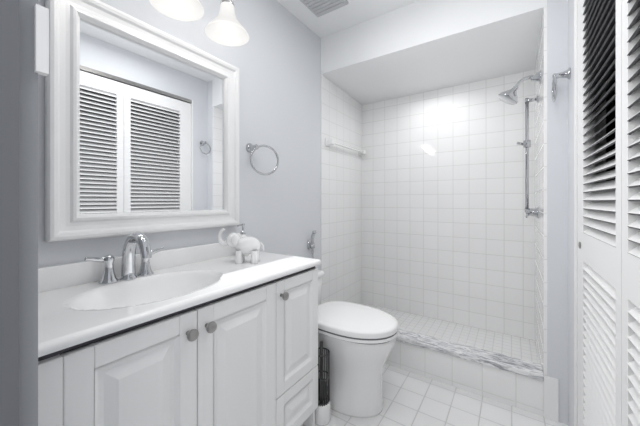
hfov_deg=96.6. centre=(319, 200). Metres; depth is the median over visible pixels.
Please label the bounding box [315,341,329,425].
caddy
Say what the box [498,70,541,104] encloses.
shower head
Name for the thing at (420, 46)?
soffit
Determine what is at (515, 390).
shower curb
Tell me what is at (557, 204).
wall
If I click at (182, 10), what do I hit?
sconce
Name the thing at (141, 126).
mirror
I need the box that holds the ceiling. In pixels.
[276,0,418,37]
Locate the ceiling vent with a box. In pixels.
[300,0,347,16]
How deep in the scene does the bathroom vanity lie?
0.89 m
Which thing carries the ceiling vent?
in the ceiling
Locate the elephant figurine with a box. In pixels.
[217,228,263,263]
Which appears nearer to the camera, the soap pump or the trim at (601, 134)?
the trim at (601, 134)
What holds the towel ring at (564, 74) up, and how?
attached to the wall at (571, 218)
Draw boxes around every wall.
[38,0,361,303]
[362,70,534,340]
[547,0,567,424]
[568,0,605,425]
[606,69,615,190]
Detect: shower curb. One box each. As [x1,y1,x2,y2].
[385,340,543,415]
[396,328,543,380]
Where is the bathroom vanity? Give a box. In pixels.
[38,232,320,425]
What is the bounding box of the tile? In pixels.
[535,7,546,375]
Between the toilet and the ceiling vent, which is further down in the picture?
the toilet
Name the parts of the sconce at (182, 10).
bulb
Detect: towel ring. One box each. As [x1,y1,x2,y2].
[246,143,278,174]
[552,67,570,101]
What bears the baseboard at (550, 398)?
attached to the wall at (557, 204)
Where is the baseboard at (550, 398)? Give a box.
[544,375,557,421]
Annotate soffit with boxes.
[321,0,546,104]
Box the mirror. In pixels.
[45,0,238,241]
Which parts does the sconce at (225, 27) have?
bulb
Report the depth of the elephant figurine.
1.25 m
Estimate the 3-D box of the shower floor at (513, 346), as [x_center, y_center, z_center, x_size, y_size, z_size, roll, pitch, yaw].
[0.772,1.055,2.097,1.326,0.150,0.660,0,0,34]
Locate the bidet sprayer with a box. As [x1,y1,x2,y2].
[308,230,316,258]
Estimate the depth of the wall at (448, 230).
2.29 m
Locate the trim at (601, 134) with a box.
[574,0,604,425]
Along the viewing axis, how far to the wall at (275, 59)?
1.80 m
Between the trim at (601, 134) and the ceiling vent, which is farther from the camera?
the ceiling vent
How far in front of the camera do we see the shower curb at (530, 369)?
1.61 m
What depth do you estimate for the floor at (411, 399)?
1.46 m
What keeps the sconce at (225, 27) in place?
attached to the wall at (275, 59)
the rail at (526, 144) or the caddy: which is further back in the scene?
the rail at (526, 144)
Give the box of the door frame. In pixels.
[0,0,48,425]
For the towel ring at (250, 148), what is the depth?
1.55 m
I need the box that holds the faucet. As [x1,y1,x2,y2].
[84,232,164,284]
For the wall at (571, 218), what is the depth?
1.28 m
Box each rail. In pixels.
[325,138,365,155]
[517,95,538,217]
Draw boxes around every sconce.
[149,0,203,21]
[205,0,248,46]
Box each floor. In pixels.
[302,364,567,425]
[361,303,537,362]
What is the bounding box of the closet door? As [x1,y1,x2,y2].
[578,0,639,425]
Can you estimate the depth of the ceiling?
1.87 m
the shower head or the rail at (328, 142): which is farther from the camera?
the rail at (328, 142)
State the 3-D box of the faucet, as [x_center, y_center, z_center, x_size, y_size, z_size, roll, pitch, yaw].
[-0.633,0.190,0.979,0.174,0.170,0.251,0,0,34]
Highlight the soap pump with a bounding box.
[237,224,248,255]
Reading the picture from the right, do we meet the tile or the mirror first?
the tile
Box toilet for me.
[318,270,397,417]
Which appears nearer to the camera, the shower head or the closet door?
the closet door

